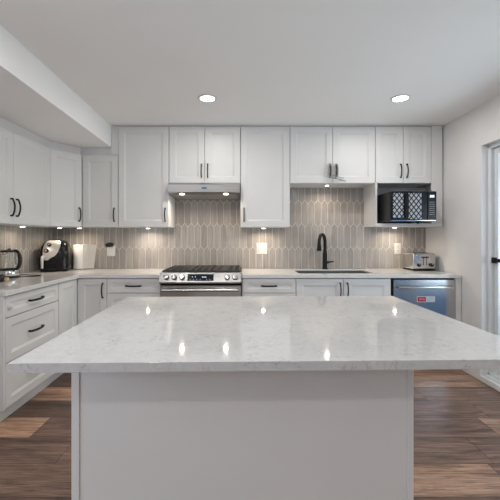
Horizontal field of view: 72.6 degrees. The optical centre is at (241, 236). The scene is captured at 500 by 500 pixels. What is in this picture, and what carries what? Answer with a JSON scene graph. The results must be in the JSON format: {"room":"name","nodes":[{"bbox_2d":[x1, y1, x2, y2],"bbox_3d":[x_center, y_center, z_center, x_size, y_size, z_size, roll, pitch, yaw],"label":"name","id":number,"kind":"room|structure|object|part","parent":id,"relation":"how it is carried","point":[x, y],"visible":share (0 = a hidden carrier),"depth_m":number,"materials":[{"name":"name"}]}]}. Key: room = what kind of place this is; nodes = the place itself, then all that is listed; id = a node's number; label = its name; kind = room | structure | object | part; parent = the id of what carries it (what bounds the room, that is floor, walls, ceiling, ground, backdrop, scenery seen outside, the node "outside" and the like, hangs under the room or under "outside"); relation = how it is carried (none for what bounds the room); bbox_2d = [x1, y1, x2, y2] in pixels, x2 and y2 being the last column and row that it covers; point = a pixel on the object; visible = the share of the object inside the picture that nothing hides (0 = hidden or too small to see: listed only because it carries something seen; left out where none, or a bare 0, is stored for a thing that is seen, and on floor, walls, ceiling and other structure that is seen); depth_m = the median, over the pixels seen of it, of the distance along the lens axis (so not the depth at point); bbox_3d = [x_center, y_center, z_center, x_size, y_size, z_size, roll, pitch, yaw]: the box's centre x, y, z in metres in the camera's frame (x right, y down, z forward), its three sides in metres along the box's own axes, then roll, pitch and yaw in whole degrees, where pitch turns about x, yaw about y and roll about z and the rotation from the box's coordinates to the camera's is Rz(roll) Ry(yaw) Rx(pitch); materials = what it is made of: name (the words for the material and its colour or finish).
{"room":"kitchen","nodes":[
{"label":"kitchen","id":0,"kind":"room"},
{"bbox_2d":[0,24,110,147],"bbox_3d":[-1.681,-1.054,0.255,0.996,0.225,7.289,0,0,0],"label":"soffit","id":1,"kind":"structure","parent":0,"point":[33,98],"depth_m":2.51,"materials":[{"name":"paint"}]},
{"bbox_2d":[240,135,241,295],"bbox_3d":[0.050,0.053,3.960,4.900,2.440,0.120,0,0,0],"label":"wall","id":2,"kind":"structure","parent":0,"point":[240,135],"depth_m":3.90,"materials":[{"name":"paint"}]},
{"bbox_2d":[27,149,89,227],"bbox_3d":[-1.911,-0.480,3.587,0.514,0.753,0.603,0,0,0],"label":"upper cabinet","id":3,"kind":"object","parent":2,"relation":"attached to","point":[66,168],"visible":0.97,"depth_m":3.42,"materials":[{"name":"paint"}]},
{"bbox_3d":[-1.768,-0.480,3.421,0.019,0.749,0.317,0,0,34],"label":"door","id":4,"kind":"part","parent":3,"relation":"part of","materials":[{"name":"paint"}]},
{"bbox_2d":[83,155,123,227],"bbox_3d":[-1.480,-0.480,3.698,0.369,0.753,0.380,0,0,0],"label":"upper cabinet","id":5,"kind":"object","parent":2,"relation":"attached to","point":[100,172],"visible":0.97,"depth_m":3.56,"materials":[{"name":"paint"}]},
{"bbox_2d":[111,126,118,154],"bbox_3d":[-1.330,-1.013,3.567,0.072,0.304,0.018,0,0,0],"label":"filler panel","id":6,"kind":"object","parent":5,"relation":"attached to","point":[114,129],"visible":1,"depth_m":3.56,"materials":[{"name":"paint"}]},
{"bbox_2d":[119,126,174,227],"bbox_3d":[-1.028,-0.634,3.698,0.527,1.061,0.380,0,0,0],"label":"upper cabinet","id":7,"kind":"object","parent":2,"relation":"attached to","point":[145,200],"visible":0.95,"depth_m":3.56,"materials":[{"name":"paint"}]},
{"bbox_2d":[168,183,239,199],"bbox_3d":[-0.389,-0.493,3.674,0.738,0.135,0.422,0,0,0],"label":"range hood","id":8,"kind":"object","parent":2,"relation":"attached to","point":[180,191],"visible":1,"depth_m":3.47,"materials":[{"name":"metal"}]},
{"bbox_2d":[169,126,239,182],"bbox_3d":[-0.390,-0.864,3.698,0.744,0.603,0.380,0,0,0],"label":"upper cabinet","id":9,"kind":"object","parent":2,"relation":"attached to","point":[197,154],"visible":1,"depth_m":3.55,"materials":[{"name":"paint"}]},
{"bbox_3d":[-0.576,-0.857,3.560,0.368,0.586,0.019,0,0,0],"label":"door","id":10,"kind":"part","parent":9,"relation":"part of","materials":[{"name":"paint"}]},
{"bbox_3d":[-0.203,-0.857,3.560,0.368,0.586,0.019,0,0,0],"label":"door","id":11,"kind":"part","parent":9,"relation":"part of","materials":[{"name":"paint"}]},
{"bbox_2d":[52,184,424,267],"bbox_3d":[-0.036,-0.124,3.894,4.270,0.966,0.008,0,0,0],"label":"backsplash","id":12,"kind":"structure","parent":2,"relation":"attached to","point":[205,232],"depth_m":3.89,"materials":[{"name":"tile"}]},
{"bbox_2d":[105,242,114,255],"bbox_3d":[-1.494,0.140,3.844,0.101,0.157,0.093,0,0,0],"label":"wall outlet","id":13,"kind":"object","parent":12,"relation":"attached to","point":[110,246],"visible":1,"depth_m":3.84,"materials":[{"name":"white plastic"}]},
{"bbox_2d":[257,243,266,253],"bbox_3d":[0.226,0.131,3.885,0.120,0.128,0.009,0,0,0],"label":"switch plate","id":14,"kind":"object","parent":12,"relation":"attached to","point":[261,247],"visible":1,"depth_m":3.88,"materials":[{"name":"white plastic"}]},
{"bbox_2d":[394,243,400,253],"bbox_3d":[1.778,0.133,3.886,0.076,0.124,0.008,0,0,0],"label":"wall outlet","id":15,"kind":"object","parent":12,"relation":"attached to","point":[397,246],"visible":1,"depth_m":3.88,"materials":[{"name":"white plastic"}]},
{"bbox_2d":[241,126,289,227],"bbox_3d":[0.242,-0.634,3.698,0.514,1.061,0.380,0,0,0],"label":"upper cabinet","id":16,"kind":"object","parent":2,"relation":"attached to","point":[265,150],"visible":0.99,"depth_m":3.56,"materials":[{"name":"paint"}]},
{"bbox_2d":[290,126,374,187],"bbox_3d":[0.946,-0.864,3.698,0.888,0.603,0.380,0,0,0],"label":"upper cabinet","id":17,"kind":"object","parent":2,"relation":"attached to","point":[312,148],"visible":0.92,"depth_m":3.56,"materials":[{"name":"paint"}]},
{"bbox_3d":[0.724,-0.857,3.560,0.440,0.586,0.019,0,0,0],"label":"door","id":18,"kind":"part","parent":17,"relation":"part of","materials":[{"name":"paint"}]},
{"bbox_2d":[328,163,345,181],"bbox_3d":[0.982,-0.666,3.508,0.183,0.185,0.021,0,0,-5],"label":"handle","id":19,"kind":"object","parent":17,"relation":"attached to","point":[330,163],"visible":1,"depth_m":3.50,"materials":[{"name":"black metal"}]},
{"bbox_3d":[1.169,-0.857,3.560,0.440,0.586,0.019,0,0,0],"label":"door","id":20,"kind":"part","parent":17,"relation":"part of","materials":[{"name":"paint"}]},
{"bbox_2d":[364,126,441,226],"bbox_3d":[1.744,-0.637,3.698,0.701,1.055,0.380,0,0,0],"label":"upper cabinet","id":21,"kind":"object","parent":2,"relation":"attached to","point":[407,158],"visible":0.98,"depth_m":3.55,"materials":[{"name":"paint"}]},
{"bbox_3d":[1.402,-0.336,3.719,0.018,0.452,0.338,0,0,0],"label":"panel","id":22,"kind":"part","parent":21,"relation":"part of","materials":[{"name":"paint"}]},
{"bbox_3d":[1.539,-0.857,3.560,0.288,0.586,0.019,0,0,0],"label":"door","id":23,"kind":"part","parent":21,"relation":"part of","materials":[{"name":"paint"}]},
{"bbox_3d":[1.753,-0.352,3.883,0.682,0.419,0.010,0,0,0],"label":"panel","id":24,"kind":"part","parent":21,"relation":"part of","materials":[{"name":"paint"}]},
{"bbox_2d":[377,191,435,222],"bbox_3d":[1.677,-0.295,3.559,0.448,0.305,0.522,0,0,0],"label":"microwave","id":25,"kind":"object","parent":21,"relation":"on","point":[392,206],"visible":0.93,"depth_m":3.32,"materials":[{"name":"black plastic"}]},
{"bbox_3d":[1.601,-0.305,3.309,0.040,0.225,0.023,0,0,0],"label":"handle","id":26,"kind":"part","parent":25,"relation":"part of","materials":[{"name":"black plastic"}]},
{"bbox_3d":[1.632,-0.302,3.331,0.358,0.291,0.022,0,0,0],"label":"door","id":27,"kind":"part","parent":25,"relation":"part of","materials":[{"name":"black glass"}]},
{"bbox_3d":[1.857,-0.302,3.331,0.088,0.291,0.022,0,0,0],"label":"control panel","id":28,"kind":"part","parent":25,"relation":"part of","materials":[{"name":"black plastic"}]},
{"bbox_2d":[377,223,441,226],"bbox_3d":[1.753,-0.126,3.719,0.682,0.032,0.338,0,0,0],"label":"shelf","id":29,"kind":"object","parent":21,"relation":"attached to","point":[378,224],"depth_m":3.55,"materials":[{"name":"paint"}]},
{"bbox_3d":[1.832,-0.857,3.560,0.288,0.586,0.019,0,0,0],"label":"door","id":30,"kind":"part","parent":21,"relation":"part of","materials":[{"name":"paint"}]},
{"bbox_2d":[0,0,499,134],"bbox_3d":[0.050,-1.217,0.250,4.900,0.100,7.600,0,0,0],"label":"ceiling","id":31,"kind":"structure","parent":0,"point":[289,63],"depth_m":2.20,"materials":[{"name":"paint"}]},
{"bbox_2d":[198,94,216,101],"bbox_3d":[-0.290,-1.162,2.855,0.156,0.008,0.156,0,0,0],"label":"recessed light","id":32,"kind":"object","parent":31,"relation":"in","point":[205,97],"visible":1,"depth_m":2.85,"materials":[{"name":"white plastic"}]},
{"bbox_2d":[390,94,410,101],"bbox_3d":[1.330,-1.162,2.855,0.156,0.008,0.156,0,0,0],"label":"recessed light","id":33,"kind":"object","parent":31,"relation":"in","point":[403,97],"visible":1,"depth_m":2.85,"materials":[{"name":"white plastic"}]},
{"bbox_2d":[0,369,499,499],"bbox_3d":[0.026,1.274,0.250,6.834,0.002,7.500,0,0,0],"label":"floor","id":34,"kind":"structure","parent":0,"point":[457,414],"depth_m":2.12,"materials":[{"name":"wood"}]},
{"bbox_2d":[0,283,57,421],"bbox_3d":[-1.855,0.834,2.599,0.624,0.877,0.682,0,0,0],"label":"base cabinet","id":35,"kind":"object","parent":34,"relation":"on","point":[32,321],"visible":0.7,"depth_m":2.48,"materials":[{"name":"paint"}]},
{"bbox_3d":[-1.876,0.776,2.267,0.582,0.763,0.020,0,0,0],"label":"panel","id":36,"kind":"part","parent":35,"relation":"part of","materials":[{"name":"paint"}]},
{"bbox_3d":[-1.595,1.004,2.609,0.019,0.297,0.658,0,0,0],"label":"drawer","id":37,"kind":"part","parent":35,"relation":"part of","materials":[{"name":"paint"}]},
{"bbox_3d":[-1.595,0.700,2.609,0.019,0.300,0.658,0,0,0],"label":"drawer","id":38,"kind":"part","parent":35,"relation":"part of","materials":[{"name":"paint"}]},
{"bbox_3d":[-1.595,0.472,2.609,0.019,0.143,0.658,0,0,0],"label":"drawer","id":39,"kind":"part","parent":35,"relation":"part of","materials":[{"name":"paint"}]},
{"bbox_3d":[-1.564,0.700,2.609,0.042,0.016,0.174,0,0,0],"label":"handle","id":40,"kind":"part","parent":35,"relation":"part of","materials":[{"name":"black metal"}]},
{"bbox_3d":[-1.564,0.472,2.609,0.042,0.016,0.174,0,0,0],"label":"handle","id":41,"kind":"part","parent":35,"relation":"part of","materials":[{"name":"black metal"}]},
{"bbox_2d":[50,278,107,382],"bbox_3d":[-1.735,0.834,3.417,0.864,0.877,0.943,0,0,0],"label":"base cabinet","id":42,"kind":"object","parent":34,"relation":"on","point":[79,299],"visible":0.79,"depth_m":3.27,"materials":[{"name":"paint"}]},
{"bbox_3d":[-1.595,0.777,3.107,0.019,0.752,0.319,0,0,0],"label":"door","id":43,"kind":"part","parent":42,"relation":"part of","materials":[{"name":"paint"}]},
{"bbox_2d":[0,268,166,295],"bbox_3d":[-1.476,0.376,3.067,1.387,0.034,1.634,0,0,0],"label":"countertop","id":44,"kind":"structure","parent":42,"relation":"on","point":[21,284],"depth_m":3.25,"materials":[{"name":"stone"}]},
{"bbox_2d":[0,274,8,281],"bbox_3d":[-1.927,0.328,2.730,0.096,0.060,0.074,0,0,0],"label":"pot","id":45,"kind":"object","parent":44,"relation":"on","point":[3,277],"visible":1,"depth_m":2.72,"materials":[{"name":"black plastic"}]},
{"bbox_2d":[0,248,40,278],"bbox_3d":[-1.997,0.230,3.070,0.308,0.258,0.308,0,0,0],"label":"electric kettle","id":46,"kind":"object","parent":44,"relation":"on","point":[10,260],"visible":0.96,"depth_m":2.94,"materials":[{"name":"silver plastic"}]},
{"bbox_2d":[0,270,19,275],"bbox_3d":[-2.052,0.315,3.000,0.154,0.048,0.154,0,0,0],"label":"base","id":47,"kind":"object","parent":46,"relation":"on","point":[6,272],"depth_m":2.94,"materials":[{"name":"silver metal"}]},
{"bbox_3d":[-1.954,0.201,2.960,0.097,0.189,0.033,0,0,22],"label":"handle","id":48,"kind":"part","parent":46,"relation":"part of","materials":[{"name":"black plastic"}]},
{"bbox_3d":[-1.982,0.347,3.162,0.167,0.024,0.294,0,0,-40],"label":"cord","id":49,"kind":"part","parent":46,"relation":"part of","materials":[{"name":"black plastic"}]},
{"bbox_2d":[39,240,71,271],"bbox_3d":[-1.978,0.193,3.602,0.296,0.325,0.348,0,0,-17],"label":"air fryer","id":50,"kind":"object","parent":44,"relation":"on","point":[55,255],"visible":1,"depth_m":3.51,"materials":[{"name":"black plastic"}]},
{"bbox_3d":[-1.975,0.136,3.538,0.161,0.203,0.112,0,0,-17],"label":"silver panel","id":51,"kind":"part","parent":50,"relation":"part of","materials":[{"name":"plastic"}]},
{"bbox_2d":[39,256,66,269],"bbox_3d":[-1.960,0.264,3.487,0.259,0.149,0.154,0,0,0],"label":"basket","id":52,"kind":"object","parent":50,"relation":"on","point":[45,262],"depth_m":3.49,"materials":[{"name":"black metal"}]},
{"bbox_2d":[73,242,96,269],"bbox_3d":[-1.748,0.207,3.795,0.260,0.303,0.140,0,0,0],"label":"paper towel roll","id":53,"kind":"object","parent":44,"relation":"on","point":[83,254],"visible":1,"depth_m":3.74,"materials":[{"name":"white paper"}]},
{"bbox_3d":[-1.442,0.777,3.280,0.278,0.752,0.019,0,0,0],"label":"door","id":54,"kind":"part","parent":42,"relation":"part of","materials":[{"name":"paint"}]},
{"bbox_2d":[107,278,160,307],"bbox_3d":[-1.043,0.834,3.558,0.514,0.877,0.660,0,0,0],"label":"base cabinet","id":55,"kind":"object","parent":34,"relation":"on","point":[118,289],"visible":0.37,"depth_m":3.27,"materials":[{"name":"paint"}]},
{"bbox_3d":[-1.043,0.695,3.280,0.510,0.304,0.019,0,0,0],"label":"drawer","id":56,"kind":"part","parent":55,"relation":"part of","materials":[{"name":"paint"}]},
{"bbox_3d":[-1.043,0.469,3.249,0.154,0.016,0.042,0,0,0],"label":"handle","id":57,"kind":"part","parent":55,"relation":"part of","materials":[{"name":"black metal"}]},
{"bbox_3d":[-1.043,0.469,3.280,0.510,0.136,0.019,0,0,0],"label":"drawer","id":58,"kind":"part","parent":55,"relation":"part of","materials":[{"name":"paint"}]},
{"bbox_2d":[159,265,241,296],"bbox_3d":[-0.393,0.796,3.511,0.779,0.952,0.718,0,0,0],"label":"gas range","id":59,"kind":"object","parent":34,"relation":"on","point":[176,280],"visible":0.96,"depth_m":3.21,"materials":[{"name":"silver metal"}]},
{"bbox_3d":[-0.393,0.497,3.184,0.711,0.027,0.064,0,0,0],"label":"oven handle","id":60,"kind":"part","parent":59,"relation":"part of","materials":[{"name":"metal"}]},
{"bbox_3d":[-0.393,0.388,3.236,0.775,0.100,0.089,0,0,0],"label":"control panel","id":61,"kind":"part","parent":59,"relation":"part of","materials":[{"name":"metal"}]},
{"bbox_3d":[-0.393,0.748,3.248,0.771,0.580,0.065,0,0,0],"label":"oven door","id":62,"kind":"part","parent":59,"relation":"part of","materials":[{"name":"metal"}]},
{"bbox_2d":[71,370,413,499],"bbox_3d":[0.000,0.834,1.672,1.277,0.876,0.810,0,0,-1],"label":"kitchen island","id":63,"kind":"object","parent":34,"relation":"on","point":[331,434],"visible":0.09,"depth_m":1.27,"materials":[{"name":"paint"}]},
{"bbox_3d":[-0.624,0.834,1.629,0.028,0.876,0.750,0,0,-1],"label":"corner post","id":64,"kind":"part","parent":63,"relation":"part of","materials":[{"name":"paint"}]},
{"bbox_2d":[9,296,499,372],"bbox_3d":[0.125,0.373,1.520,1.604,0.029,1.073,0,0,-1],"label":"island countertop","id":65,"kind":"structure","parent":63,"relation":"on","point":[233,333],"depth_m":1.20,"materials":[{"name":"stone"}]},
{"bbox_3d":[0.627,0.834,1.656,0.023,0.876,0.750,0,0,-1],"label":"corner post","id":66,"kind":"part","parent":63,"relation":"part of","materials":[{"name":"paint"}]},
{"bbox_2d":[242,278,295,295],"bbox_3d":[0.260,0.834,3.558,0.516,0.877,0.660,0,0,0],"label":"base cabinet","id":67,"kind":"object","parent":34,"relation":"on","point":[250,286],"visible":0.25,"depth_m":3.27,"materials":[{"name":"paint"}]},
{"bbox_3d":[0.260,0.695,3.280,0.512,0.304,0.019,0,0,0],"label":"drawer","id":68,"kind":"part","parent":67,"relation":"part of","materials":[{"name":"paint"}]},
{"bbox_3d":[0.260,0.469,3.249,0.154,0.016,0.042,0,0,0],"label":"handle","id":69,"kind":"part","parent":67,"relation":"part of","materials":[{"name":"black metal"}]},
{"bbox_2d":[296,278,390,295],"bbox_3d":[0.977,0.834,3.558,0.912,0.877,0.660,0,0,0],"label":"base cabinet","id":70,"kind":"object","parent":34,"relation":"on","point":[304,286],"visible":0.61,"depth_m":3.27,"materials":[{"name":"paint"}]},
{"bbox_3d":[0.749,0.777,3.280,0.452,0.752,0.019,0,0,0],"label":"door","id":71,"kind":"part","parent":70,"relation":"part of","materials":[{"name":"paint"}]},
{"bbox_2d":[242,268,460,277],"bbox_3d":[1.048,0.376,3.568,2.100,0.034,0.632,0,0,0],"label":"countertop","id":72,"kind":"structure","parent":70,"relation":"on","point":[246,272],"depth_m":3.34,"materials":[{"name":"stone"}]},
{"bbox_2d":[317,233,333,268],"bbox_3d":[0.890,0.157,3.731,0.270,0.404,0.106,0,0,-41],"label":"faucet","id":73,"kind":"object","parent":72,"relation":"on","point":[325,262],"visible":0.98,"depth_m":3.77,"materials":[{"name":"black metal"}]},
{"bbox_3d":[0.875,0.072,3.713,0.034,0.234,0.219,0,0,33],"label":"spout","id":74,"kind":"part","parent":73,"relation":"part of","materials":[{"name":"black metal"}]},
{"bbox_2d":[296,271,367,272],"bbox_3d":[0.940,0.496,3.547,0.744,0.254,0.369,0,0,0],"label":"sink","id":75,"kind":"object","parent":72,"relation":"in","point":[296,271],"visible":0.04,"depth_m":3.73,"materials":[{"name":"metal"}]},
{"bbox_3d":[0.719,0.481,3.547,0.302,0.224,0.369,0,0,0],"label":"bowl","id":76,"kind":"part","parent":75,"relation":"part of","materials":[{"name":"metal"}]},
{"bbox_3d":[1.096,0.496,3.547,0.432,0.254,0.369,0,0,0],"label":"bowl","id":77,"kind":"part","parent":75,"relation":"part of","materials":[{"name":"metal"}]},
{"bbox_2d":[403,252,434,270],"bbox_3d":[1.949,0.264,3.723,0.275,0.188,0.280,0,0,-2],"label":"toaster","id":78,"kind":"object","parent":72,"relation":"on","point":[414,261],"visible":1,"depth_m":3.61,"materials":[{"name":"metal"}]},
{"bbox_3d":[1.940,0.259,3.610,0.232,0.160,0.012,0,0,-2],"label":"panel","id":79,"kind":"part","parent":78,"relation":"part of","materials":[{"name":"metal"}]},
{"bbox_3d":[1.205,0.777,3.280,0.452,0.752,0.019,0,0,0],"label":"door","id":80,"kind":"part","parent":70,"relation":"part of","materials":[{"name":"paint"}]},
{"bbox_2d":[390,278,455,318],"bbox_3d":[1.754,0.837,3.530,0.596,0.871,0.620,0,0,0],"label":"dishwasher","id":81,"kind":"object","parent":34,"relation":"on","point":[437,295],"visible":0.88,"depth_m":3.26,"materials":[{"name":"metal"}]},
{"bbox_3d":[1.760,0.482,3.243,0.537,0.026,0.045,0,0,0],"label":"handle","id":82,"kind":"part","parent":81,"relation":"part of","materials":[{"name":"metal"}]},
{"bbox_2d":[454,278,460,321],"bbox_3d":[2.083,0.834,3.556,0.053,0.877,0.568,0,0,0],"label":"end panel","id":83,"kind":"object","parent":34,"relation":"on","point":[457,280],"visible":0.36,"depth_m":3.27,"materials":[{"name":"paint"}]},
{"bbox_2d":[425,96,499,384],"bbox_3d":[2.254,0.053,0.217,0.161,2.440,7.430,0,0,-1],"label":"wall","id":84,"kind":"structure","parent":0,"point":[460,246],"depth_m":3.19,"materials":[{"name":"paint"}]},
{"bbox_2d":[461,369,499,391],"bbox_3d":[2.171,1.215,-0.041,0.014,0.114,6.618,0,0,-1],"label":"baseboard","id":85,"kind":"structure","parent":84,"relation":"attached to","point":[476,373],"depth_m":3.00,"materials":[{"name":"paint"}]},
{"bbox_2d":[484,141,499,383],"bbox_3d":[2.227,0.205,2.085,0.138,2.035,1.850,0,0,-1],"label":"door","id":86,"kind":"structure","parent":84,"relation":"in","point":[493,149],"depth_m":2.97,"materials":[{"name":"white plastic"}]},
{"bbox_3d":[2.230,0.205,2.507,0.030,1.963,0.934,0,0,-1],"label":"sash","id":87,"kind":"part","parent":86,"relation":"part of","materials":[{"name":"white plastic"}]},
{"bbox_3d":[-2.240,0.053,0.250,0.120,2.440,7.300,0,0,0],"label":"wall","id":88,"kind":"structure","parent":0,"visible":0},
{"bbox_2d":[0,125,49,225],"bbox_3d":[-1.988,-0.480,2.751,0.360,0.753,1.072,0,0,0],"label":"upper cabinet","id":89,"kind":"object","parent":88,"relation":"attached to","point":[24,162],"visible":1,"depth_m":2.88,"materials":[{"name":"paint"}]},
{"bbox_3d":[-1.860,-0.480,2.483,0.019,0.749,0.532,0,0,0],"label":"door","id":90,"kind":"part","parent":89,"relation":"part of","materials":[{"name":"paint"}]},
{"bbox_3d":[-1.829,-0.239,2.717,0.042,0.149,0.012,0,0,0],"label":"handle","id":91,"kind":"part","parent":89,"relation":"part of","materials":[{"name":"black metal"}]},
{"bbox_3d":[-1.829,-0.239,2.785,0.042,0.149,0.012,0,0,0],"label":"handle","id":92,"kind":"part","parent":89,"relation":"part of","materials":[{"name":"black metal"}]},
{"bbox_3d":[-1.860,-0.480,3.019,0.019,0.749,0.532,0,0,0],"label":"door","id":93,"kind":"part","parent":89,"relation":"part of","materials":[{"name":"paint"}]},
{"bbox_2d":[0,117,110,154],"bbox_3d":[-1.831,-0.899,2.931,0.407,0.080,1.579,0,0,21],"label":"cabinet filler","id":94,"kind":"object","parent":89,"relation":"attached to","point":[5,123],"visible":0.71,"depth_m":3.34,"materials":[{"name":"paint"}]},
{"bbox_2d":[0,225,51,273],"bbox_3d":[-2.175,0.106,3.075,0.008,0.505,1.630,0,0,0],"label":"backsplash","id":95,"kind":"structure","parent":88,"relation":"attached to","point":[29,241],"depth_m":3.42,"materials":[{"name":"tile"}]}
]}

